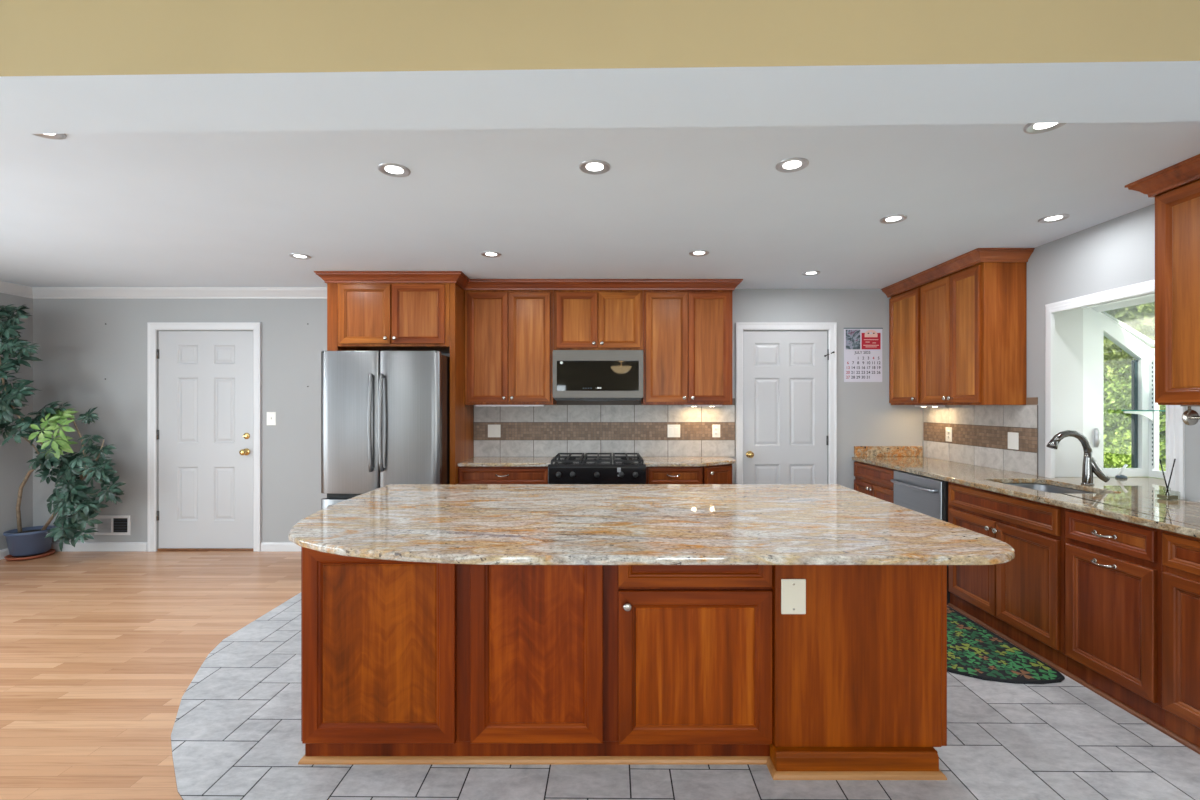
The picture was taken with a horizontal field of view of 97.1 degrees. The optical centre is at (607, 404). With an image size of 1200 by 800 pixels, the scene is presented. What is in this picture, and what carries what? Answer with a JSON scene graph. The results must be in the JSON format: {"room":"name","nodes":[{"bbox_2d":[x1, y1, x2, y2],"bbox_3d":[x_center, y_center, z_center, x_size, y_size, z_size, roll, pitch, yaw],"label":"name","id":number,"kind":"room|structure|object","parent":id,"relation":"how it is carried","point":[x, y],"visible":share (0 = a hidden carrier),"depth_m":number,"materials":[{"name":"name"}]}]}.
{"room":"kitchen","nodes":[
{"label":"kitchen","id":0,"kind":"room"},
{"bbox_2d":[0,293,32,549],"bbox_3d":[-5.410,0.140,0.465,0.120,2.437,8.930,0,0,0],"label":"wall","id":1,"kind":"structure","parent":0,"point":[14,468],"depth_m":4.81,"materials":[{"name":"grey paint"}]},
{"bbox_2d":[0,542,146,559],"bbox_3d":[-4.814,1.317,2.465,1.071,0.082,4.930,0,0,0],"label":"baseboard","id":2,"kind":"structure","parent":1,"relation":"attached to","point":[79,546],"depth_m":4.92,"materials":[{"name":"white paint"}]},
{"bbox_2d":[0,551,300,799],"bbox_3d":[-1.160,1.408,0.465,8.620,0.100,9.170,0,0,0],"label":"floor","id":3,"kind":"structure","parent":0,"point":[100,651],"depth_m":2.92,"materials":[{"name":"brown wood"}]},
{"bbox_2d":[0,304,125,560],"bbox_3d":[-4.766,0.248,4.504,1.204,2.214,0.637,0,0,13],"label":"potted plant","id":4,"kind":"object","parent":3,"relation":"on","point":[26,543],"visible":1,"depth_m":4.51,"materials":[{"name":"green plant"}]},
{"bbox_2d":[327,283,355,350],"bbox_3d":[-2.256,0.173,4.631,0.085,2.361,0.593,0,0,0],"label":"panel","id":5,"kind":"object","parent":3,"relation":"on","point":[332,288],"visible":0.2,"depth_m":4.33,"materials":[{"name":"brown wood"}]},
{"bbox_2d":[33,289,922,548],"bbox_3d":[-1.146,0.140,4.990,8.648,2.437,0.120,0,0,0],"label":"wall","id":6,"kind":"structure","parent":0,"point":[78,351],"depth_m":4.93,"materials":[{"name":"grey paint"}]},
{"bbox_2d":[94,515,130,534],"bbox_3d":[-4.605,1.118,4.925,0.332,0.182,0.009,0,0,0],"label":"air vent","id":7,"kind":"object","parent":6,"relation":"in","point":[112,524],"visible":0.94,"depth_m":4.92,"materials":[{"name":"white metal"}]},
{"bbox_2d":[0,281,326,298],"bbox_3d":[-3.840,-1.034,2.465,3.020,0.090,4.930,0,0,0],"label":"trim","id":8,"kind":"structure","parent":6,"relation":"attached to","point":[5,287],"depth_m":4.89,"materials":[{"name":"white paint"}]},
{"bbox_2d":[147,322,260,551],"bbox_3d":[-3.745,0.296,4.931,1.042,2.123,0.118,0,0,0],"label":"door","id":9,"kind":"structure","parent":6,"relation":"in","point":[208,434],"depth_m":4.94,"materials":[{"name":"white paint"}]},
{"bbox_2d":[267,412,275,424],"bbox_3d":[-3.130,0.127,4.923,0.086,0.125,0.014,0,0,0],"label":"light switch","id":10,"kind":"object","parent":6,"relation":"attached to","point":[271,416],"visible":1,"depth_m":4.92,"materials":[{"name":"white plastic"}]},
{"bbox_2d":[260,542,300,550],"bbox_3d":[-2.772,1.317,4.923,0.923,0.082,0.014,0,0,0],"label":"baseboard","id":11,"kind":"structure","parent":6,"relation":"attached to","point":[264,546],"depth_m":4.92,"materials":[{"name":"white paint"}]},
{"bbox_2d":[338,283,449,352],"bbox_3d":[-1.754,-0.743,4.604,0.915,0.528,0.648,0,0,0],"label":"upper cabinet","id":12,"kind":"object","parent":6,"relation":"attached to","point":[371,316],"visible":0.97,"depth_m":4.33,"materials":[{"name":"brown wood"}]},
{"bbox_2d":[314,271,742,291],"bbox_3d":[-0.607,-1.037,4.596,3.523,0.080,0.663,0,0,0],"label":"crown molding","id":13,"kind":"structure","parent":12,"relation":"attached to","point":[458,277],"depth_m":4.54,"materials":[{"name":"brown wood"}]},
{"bbox_2d":[465,290,556,404],"bbox_3d":[-0.863,-0.504,4.747,0.769,1.005,0.362,0,0,0],"label":"upper cabinet","id":14,"kind":"object","parent":6,"relation":"attached to","point":[509,333],"visible":0.99,"depth_m":4.61,"materials":[{"name":"brown wood"}]},
{"bbox_2d":[475,405,544,406],"bbox_3d":[-0.860,0.007,4.660,0.600,0.017,0.060,0,0,0],"label":"light","id":15,"kind":"object","parent":14,"relation":"attached to","point":[475,405],"visible":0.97,"depth_m":4.63,"materials":[{"name":"white paint"}]},
{"bbox_2d":[553,290,642,349],"bbox_3d":[-0.086,-0.744,4.747,0.783,0.527,0.362,0,0,0],"label":"upper cabinet","id":16,"kind":"object","parent":6,"relation":"attached to","point":[582,319],"visible":1,"depth_m":4.61,"materials":[{"name":"brown wood"}]},
{"bbox_2d":[553,350,642,400],"bbox_3d":[-0.086,-0.251,4.724,0.776,0.438,0.388,0,0,0],"label":"microwave","id":17,"kind":"object","parent":16,"relation":"attached to","point":[578,375],"visible":1,"depth_m":4.53,"materials":[{"name":"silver metal"}]},
{"bbox_2d":[474,398,734,456],"bbox_3d":[-0.034,0.209,4.925,2.431,0.542,0.009,0,0,0],"label":"tile backsplash","id":18,"kind":"structure","parent":6,"relation":"attached to","point":[584,427],"depth_m":4.92,"materials":[{"name":"tile"}]},
{"bbox_2d":[488,425,500,436],"bbox_3d":[-1.056,0.241,4.916,0.118,0.118,0.008,0,0,0],"label":"switch plate","id":19,"kind":"object","parent":18,"relation":"attached to","point":[493,430],"visible":1,"depth_m":4.92,"materials":[{"name":"white plastic"}]},
{"bbox_2d":[668,425,679,436],"bbox_3d":[0.611,0.241,4.916,0.118,0.118,0.008,0,0,0],"label":"switch plate","id":20,"kind":"object","parent":18,"relation":"attached to","point":[673,430],"visible":1,"depth_m":4.92,"materials":[{"name":"white plastic"}]},
{"bbox_2d":[712,425,719,436],"bbox_3d":[1.005,0.241,4.916,0.074,0.118,0.008,0,0,0],"label":"outlet","id":21,"kind":"object","parent":18,"relation":"attached to","point":[715,428],"visible":1,"depth_m":4.92,"materials":[{"name":"white plastic"}]},
{"bbox_2d":[641,290,731,404],"bbox_3d":[0.696,-0.504,4.747,0.778,1.005,0.362,0,0,0],"label":"upper cabinet","id":22,"kind":"object","parent":6,"relation":"attached to","point":[687,334],"visible":0.98,"depth_m":4.61,"materials":[{"name":"brown wood"}]},
{"bbox_2d":[684,405,721,406],"bbox_3d":[0.860,0.007,4.800,0.340,0.017,0.060,0,0,0],"label":"light","id":23,"kind":"object","parent":22,"relation":"attached to","point":[684,405],"visible":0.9,"depth_m":4.77,"materials":[{"name":"white paint"}]},
{"bbox_2d":[736,322,836,483],"bbox_3d":[1.653,0.296,4.931,0.931,2.123,0.118,0,0,0],"label":"door","id":24,"kind":"structure","parent":6,"relation":"in","point":[782,438],"depth_m":4.94,"materials":[{"name":"white paint"}]},
{"bbox_2d":[844,328,882,381],"bbox_3d":[2.372,-0.466,4.926,0.360,0.503,0.007,0,0,0],"label":"wall calendar","id":25,"kind":"object","parent":6,"relation":"attached to","point":[862,346],"visible":1,"depth_m":4.93,"materials":[{"name":"paper"}]},
{"bbox_2d":[846,330,859,348],"bbox_3d":[2.276,-0.609,4.925,0.135,0.183,0.001,0,0,0],"label":"picture","id":26,"kind":"object","parent":25,"relation":"attached to","point":[852,336],"depth_m":4.92},
{"bbox_2d":[0,121,1199,288],"bbox_3d":[-1.160,-1.129,0.465,8.620,0.100,9.170,0,0,0],"label":"ceiling","id":27,"kind":"structure","parent":0,"point":[170,209],"depth_m":2.77,"materials":[{"name":"white paint"}]},
{"bbox_2d":[33,134,66,139],"bbox_3d":[-2.220,-1.075,2.075,0.142,0.008,0.142,0,0,0],"label":"recessed light","id":28,"kind":"object","parent":27,"relation":"in","point":[49,136],"visible":0.28,"depth_m":2.12,"materials":[{"name":"white"}]},
{"bbox_2d":[289,253,310,259],"bbox_3d":[-2.230,-1.075,3.840,0.142,0.008,0.142,0,0,0],"label":"recessed light","id":29,"kind":"object","parent":27,"relation":"in","point":[293,255],"visible":1,"depth_m":3.84,"materials":[{"name":"white"}]},
{"bbox_2d":[377,163,410,176],"bbox_3d":[-0.980,-1.075,2.430,0.142,0.008,0.142,0,0,0],"label":"recessed light","id":30,"kind":"object","parent":27,"relation":"in","point":[390,169],"visible":1,"depth_m":2.42,"materials":[{"name":"white"}]},
{"bbox_2d":[481,251,500,257],"bbox_3d":[-0.836,-1.075,3.790,0.142,0.008,0.142,0,0,0],"label":"recessed light","id":31,"kind":"object","parent":27,"relation":"in","point":[491,254],"visible":1,"depth_m":3.79,"materials":[{"name":"white"}]},
{"bbox_2d":[579,160,609,174],"bbox_3d":[-0.060,-1.075,2.400,0.142,0.008,0.142,0,0,0],"label":"recessed light","id":32,"kind":"object","parent":27,"relation":"in","point":[594,167],"visible":1,"depth_m":2.39,"materials":[{"name":"white"}]},
{"bbox_2d":[689,250,708,256],"bbox_3d":[0.646,-1.075,3.760,0.142,0.008,0.142,0,0,0],"label":"recessed light","id":33,"kind":"object","parent":27,"relation":"in","point":[697,253],"visible":1,"depth_m":3.75,"materials":[{"name":"white"}]},
{"bbox_2d":[776,157,808,172],"bbox_3d":[0.827,-1.075,2.380,0.142,0.008,0.142,0,0,0],"label":"recessed light","id":34,"kind":"object","parent":27,"relation":"in","point":[789,165],"visible":1,"depth_m":2.37,"materials":[{"name":"white"}]},
{"bbox_2d":[802,271,819,275],"bbox_3d":[1.660,-1.075,4.330,0.142,0.008,0.142,0,0,0],"label":"recessed light","id":35,"kind":"object","parent":27,"relation":"in","point":[808,273],"visible":1,"depth_m":4.33,"materials":[{"name":"white"}]},
{"bbox_2d":[880,214,906,223],"bbox_3d":[1.653,-1.075,3.070,0.142,0.008,0.142,0,0,0],"label":"recessed light","id":36,"kind":"object","parent":27,"relation":"in","point":[897,218],"visible":1,"depth_m":3.06,"materials":[{"name":"white"}]},
{"bbox_2d":[1023,123,1065,133],"bbox_3d":[1.680,-1.075,2.030,0.142,0.008,0.142,0,0,0],"label":"recessed light","id":37,"kind":"object","parent":27,"relation":"in","point":[1030,128],"visible":0.55,"depth_m":2.05,"materials":[{"name":"white"}]},
{"bbox_2d":[1038,214,1069,222],"bbox_3d":[2.573,-1.075,3.060,0.142,0.008,0.142,0,0,0],"label":"recessed light","id":38,"kind":"object","parent":27,"relation":"in","point":[1058,217],"visible":1,"depth_m":3.06,"materials":[{"name":"white"}]},
{"bbox_2d":[0,0,1199,133],"bbox_3d":[-1.207,-0.969,1.522,8.280,0.220,0.289,0,0,1],"label":"wall header","id":39,"kind":"structure","parent":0,"point":[67,66],"depth_m":1.38,"materials":[{"name":"beige paint"}]},
{"bbox_2d":[171,592,1199,799],"bbox_3d":[0.354,1.355,3.120,5.148,0.004,3.620,0,0,0],"label":"floor tile","id":40,"kind":"structure","parent":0,"point":[236,733],"depth_m":1.98,"materials":[{"name":"grey tile"}]},
{"bbox_2d":[321,351,449,508],"bbox_3d":[-1.740,0.466,4.413,0.909,1.760,0.933,0,0,0],"label":"refrigerator","id":41,"kind":"object","parent":40,"relation":"on","point":[385,415],"visible":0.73,"depth_m":4.03,"materials":[{"name":"silver metal"}]},
{"bbox_2d":[450,283,473,483],"bbox_3d":[-1.273,0.173,4.631,0.046,2.361,0.593,0,0,0],"label":"panel","id":42,"kind":"object","parent":40,"relation":"on","point":[461,415],"visible":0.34,"depth_m":4.43,"materials":[{"name":"brown wood"}]},
{"bbox_2d":[458,467,548,483],"bbox_3d":[-0.865,0.933,4.642,0.768,0.842,0.550,0,0,0],"label":"base cabinet","id":43,"kind":"object","parent":40,"relation":"on","point":[466,475],"visible":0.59,"depth_m":4.41,"materials":[{"name":"brown wood"}]},
{"bbox_2d":[458,457,553,466],"bbox_3d":[-0.861,0.495,4.653,0.773,0.031,0.532,0,0,0],"label":"countertop","id":44,"kind":"structure","parent":43,"relation":"on","point":[474,461],"depth_m":4.42,"materials":[{"name":"beige stone"}]},
{"bbox_2d":[548,453,645,483],"bbox_3d":[-0.086,0.896,4.503,0.768,0.916,0.826,0,0,0],"label":"range","id":45,"kind":"object","parent":40,"relation":"on","point":[582,469],"visible":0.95,"depth_m":4.14,"materials":[{"name":"black metal"}]},
{"bbox_2d":[550,456,644,463],"bbox_3d":[-0.086,0.480,4.545,0.768,0.012,0.741,0,0,0],"label":"cooktop","id":46,"kind":"object","parent":45,"relation":"in","point":[557,458],"depth_m":4.37,"materials":[{"name":"black metal"}]},
{"bbox_2d":[298,547,946,779],"bbox_3d":[0.045,0.933,2.531,2.425,0.842,1.238,0,0,0],"label":"kitchen island","id":47,"kind":"object","parent":40,"relation":"on","point":[801,672],"visible":0.84,"depth_m":1.99,"materials":[{"name":"brown wood"}]},
{"bbox_2d":[288,484,1014,564],"bbox_3d":[0.034,0.495,2.451,2.733,0.031,1.537,0,0,0],"label":"island countertop","id":48,"kind":"structure","parent":47,"relation":"on","point":[477,524],"depth_m":2.06,"materials":[{"name":"beige stone"}]},
{"bbox_2d":[645,467,702,483],"bbox_3d":[0.549,0.933,4.642,0.482,0.842,0.550,0,0,0],"label":"base cabinet","id":49,"kind":"object","parent":40,"relation":"on","point":[654,475],"visible":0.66,"depth_m":4.41,"materials":[{"name":"brown wood"}]},
{"bbox_2d":[642,457,735,466],"bbox_3d":[0.711,0.495,4.653,0.818,0.031,0.532,0,0,0],"label":"countertop","id":50,"kind":"structure","parent":49,"relation":"on","point":[649,461],"depth_m":4.50,"materials":[{"name":"beige stone"}]},
{"bbox_2d":[703,464,731,483],"bbox_3d":[0.943,0.933,4.659,0.285,0.842,0.515,0,0,0],"label":"base cabinet","id":51,"kind":"object","parent":40,"relation":"on","point":[716,474],"visible":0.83,"depth_m":4.51,"materials":[{"name":"brown wood"}]},
{"bbox_2d":[854,461,893,502],"bbox_3d":[2.579,0.933,4.575,0.673,0.842,0.700,0,0,0],"label":"base cabinet","id":52,"kind":"object","parent":40,"relation":"on","point":[872,480],"visible":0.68,"depth_m":4.53,"materials":[{"name":"brown wood"}]},
{"bbox_2d":[890,470,942,519],"bbox_3d":[2.554,0.935,3.914,0.686,0.838,0.609,0,0,0],"label":"dishwasher","id":53,"kind":"object","parent":40,"relation":"on","point":[922,494],"visible":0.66,"depth_m":3.86,"materials":[{"name":"silver metal"}]},
{"bbox_2d":[943,481,949,604],"bbox_3d":[2.595,0.933,3.593,0.633,0.842,0.026,0,0,0],"label":"strip","id":54,"kind":"object","parent":40,"relation":"on","point":[945,483],"visible":0.14,"depth_m":3.58,"materials":[{"name":"brown wood"}]},
{"bbox_2d":[947,606,1064,683],"bbox_3d":[1.920,1.346,3.095,0.723,0.014,1.059,0,0,0],"label":"kitchen mat","id":55,"kind":"object","parent":40,"relation":"on","point":[974,651],"visible":0.4,"depth_m":2.81,"materials":[{"name":"green fabric"}]},
{"bbox_2d":[948,482,1067,670],"bbox_3d":[2.579,0.933,3.123,0.673,0.842,0.913,0,0,0],"label":"base cabinet","id":56,"kind":"object","parent":40,"relation":"on","point":[1022,598],"visible":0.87,"depth_m":2.95,"materials":[{"name":"brown wood"}]},
{"bbox_2d":[947,603,1199,753],"bbox_3d":[2.300,1.345,2.649,0.018,0.018,1.858,0,0,0],"label":"trim","id":57,"kind":"structure","parent":40,"relation":"on","point":[1106,696],"depth_m":2.52,"materials":[{"name":"brown wood"}]},
{"bbox_2d":[1065,508,1164,726],"bbox_3d":[2.580,0.933,2.432,0.672,0.842,0.465,0,0,0],"label":"base cabinet","id":58,"kind":"object","parent":40,"relation":"on","point":[1113,567],"visible":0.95,"depth_m":2.38,"materials":[{"name":"brown wood"}]},
{"bbox_2d":[1162,530,1199,746],"bbox_3d":[2.579,0.933,1.959,0.673,0.842,0.478,0,0,0],"label":"base cabinet","id":59,"kind":"object","parent":40,"relation":"on","point":[1180,552],"visible":0.95,"depth_m":2.12,"materials":[{"name":"brown wood"}]},
{"bbox_2d":[852,457,1199,537],"bbox_3d":[2.931,0.495,3.317,1.338,0.031,3.203,0,0,0],"label":"countertop","id":60,"kind":"structure","parent":59,"relation":"on","point":[1134,500],"depth_m":3.01,"materials":[{"name":"brown stone"}]},
{"bbox_2d":[854,446,922,456],"bbox_3d":[2.599,0.431,4.917,0.629,0.098,0.021,0,0,0],"label":"granite upstand","id":61,"kind":"object","parent":60,"relation":"on","point":[859,451],"visible":1,"depth_m":4.91,"materials":[{"name":"stone"}]},
{"bbox_2d":[1004,483,1097,493],"bbox_3d":[2.620,0.612,3.165,0.432,0.198,0.612,0,0,0],"label":"sink","id":62,"kind":"object","parent":60,"relation":"in","point":[1041,487],"visible":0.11,"depth_m":3.38,"materials":[{"name":"metal"}]},
{"bbox_2d":[1047,430,1109,484],"bbox_3d":[2.826,0.316,3.192,0.343,0.328,0.077,0,0,0],"label":"faucet","id":63,"kind":"object","parent":60,"relation":"on","point":[1090,466],"visible":1,"depth_m":3.18,"materials":[{"name":"metal"}]},
{"bbox_2d":[1157,459,1177,498],"bbox_3d":[2.850,0.377,2.700,0.109,0.205,0.066,0,0,0],"label":"reed diffuser","id":64,"kind":"object","parent":60,"relation":"on","point":[1164,496],"visible":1,"depth_m":2.69,"materials":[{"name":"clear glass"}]},
{"bbox_2d":[923,204,1199,501],"bbox_3d":[3.039,0.140,0.465,0.222,2.437,8.930,0,0,0],"label":"wall","id":65,"kind":"structure","parent":0,"point":[1118,252],"depth_m":3.23,"materials":[{"name":"grey paint"}]},
{"bbox_2d":[889,285,921,404],"bbox_3d":[2.750,-0.503,4.681,0.352,1.007,0.489,0,0,0],"label":"upper cabinet","id":66,"kind":"object","parent":65,"relation":"attached to","point":[904,307],"visible":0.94,"depth_m":4.66,"materials":[{"name":"brown wood"}]},
{"bbox_2d":[915,405,944,406],"bbox_3d":[2.800,0.009,4.620,0.060,0.017,0.340,0,0,0],"label":"light","id":67,"kind":"object","parent":66,"relation":"attached to","point":[915,405],"visible":1,"depth_m":4.56,"materials":[{"name":"white paint"}]},
{"bbox_2d":[881,248,1034,297],"bbox_3d":[2.732,-1.037,4.280,0.388,0.080,1.292,0,0,0],"label":"crown molding","id":68,"kind":"structure","parent":65,"relation":"attached to","point":[978,255],"depth_m":3.86,"materials":[{"name":"brown wood"}]},
{"bbox_2d":[921,262,1026,404],"bbox_3d":[2.750,-0.503,4.069,0.352,1.007,0.731,0,0,0],"label":"upper cabinet","id":69,"kind":"object","parent":65,"relation":"attached to","point":[974,317],"visible":0.98,"depth_m":3.76,"materials":[{"name":"brown wood"}]},
{"bbox_2d":[924,397,1037,475],"bbox_3d":[2.923,0.214,4.255,0.009,0.532,1.299,0,0,0],"label":"tile backsplash","id":70,"kind":"structure","parent":65,"relation":"attached to","point":[979,432],"depth_m":4.11,"materials":[{"name":"tile"}]},
{"bbox_2d":[946,427,951,441],"bbox_3d":[2.914,0.252,4.535,0.008,0.122,0.082,0,0,0],"label":"outlet","id":71,"kind":"object","parent":70,"relation":"attached to","point":[948,429],"visible":1,"depth_m":4.52,"materials":[{"name":"white plastic"}]},
{"bbox_2d":[1008,432,1018,449],"bbox_3d":[2.916,0.258,3.815,0.005,0.122,0.100,0,0,0],"label":"wall plate","id":72,"kind":"object","parent":70,"relation":"attached to","point":[1013,438],"visible":1,"depth_m":3.81,"materials":[{"name":"white plastic"}]},
{"bbox_2d":[1045,280,1184,499],"bbox_3d":[3.282,-0.069,3.134,0.764,1.255,0.892,0,0,0],"label":"window","id":73,"kind":"structure","parent":65,"relation":"in","point":[1075,328],"depth_m":3.53,"materials":[{"name":"white paint"}]},
{"bbox_2d":[1122,410,1165,410],"bbox_3d":[3.485,0.036,3.115,0.200,0.006,0.758,0,0,0],"label":"glass shelf","id":74,"kind":"object","parent":73,"relation":"attached to","point":[1122,410],"visible":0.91,"depth_m":3.35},
{"bbox_2d":[1125,154,1199,196],"bbox_3d":[2.732,-1.037,2.146,0.388,0.080,0.918,0,0,0],"label":"crown molding","id":75,"kind":"structure","parent":65,"relation":"attached to","point":[1186,171],"depth_m":2.43,"materials":[{"name":"brown wood"}]},
{"bbox_2d":[1155,179,1199,404],"bbox_3d":[2.767,-0.503,2.145,0.318,1.007,0.780,0,0,0],"label":"upper cabinet","id":76,"kind":"object","parent":65,"relation":"attached to","point":[1177,210],"visible":1,"depth_m":2.44,"materials":[{"name":"brown wood"}]},
{"bbox_2d":[1181,405,1199,425],"bbox_3d":[2.725,0.049,2.334,0.076,0.096,0.340,0,0,0],"label":"paper towel holder","id":77,"kind":"object","parent":76,"relation":"attached to","point":[1190,417],"visible":1,"depth_m":2.47,"materials":[{"name":"silver metal"}]},
{"label":"outside","id":78,"kind":"structure","parent":0,"visible":0},
{"bbox_3d":[16.725,1.808,9.000,26.550,0.100,42.000,0,0,0],"label":"ground","id":79,"kind":"structure","parent":78,"visible":0},
{"bbox_2d":[1103,302,1154,412],"bbox_3d":[9.603,-1.220,10.512,3.814,5.962,2.880,0,0,-12],"label":"tree","id":80,"kind":"object","parent":79,"relation":"on","point":[1108,349],"visible":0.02,"depth_m":9.86,"materials":[{"name":"green plant"}]},
{"bbox_2d":[1103,302,1159,414],"bbox_3d":[8.872,-0.991,8.482,2.240,5.501,1.974,0,0,0],"label":"tree","id":81,"kind":"object","parent":79,"relation":"on","point":[1138,317],"visible":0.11,"depth_m":8.43,"materials":[{"name":"green plant"}]},
{"bbox_2d":[1103,363,1165,470],"bbox_3d":[6.430,0.631,6.243,1.964,2.266,1.572,0,0,0],"label":"shrub","id":82,"kind":"object","parent":79,"relation":"on","point":[1162,423],"visible":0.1,"depth_m":6.32,"materials":[{"name":"green plant"}]},
{"bbox_2d":[1103,430,1165,478],"bbox_3d":[4.901,0.947,5.255,1.492,1.634,1.186,0,0,-17],"label":"shrub","id":83,"kind":"object","parent":79,"relation":"on","point":[1109,457],"visible":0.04,"depth_m":5.04,"materials":[{"name":"green plant"}]},
{"bbox_2d":[1103,365,1165,459],"bbox_3d":[7.122,0.518,7.608,1.718,2.513,1.565,0,0,0],"label":"shrub","id":84,"kind":"object","parent":79,"relation":"on","point":[1108,399],"visible":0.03,"depth_m":7.29,"materials":[{"name":"green plant"}]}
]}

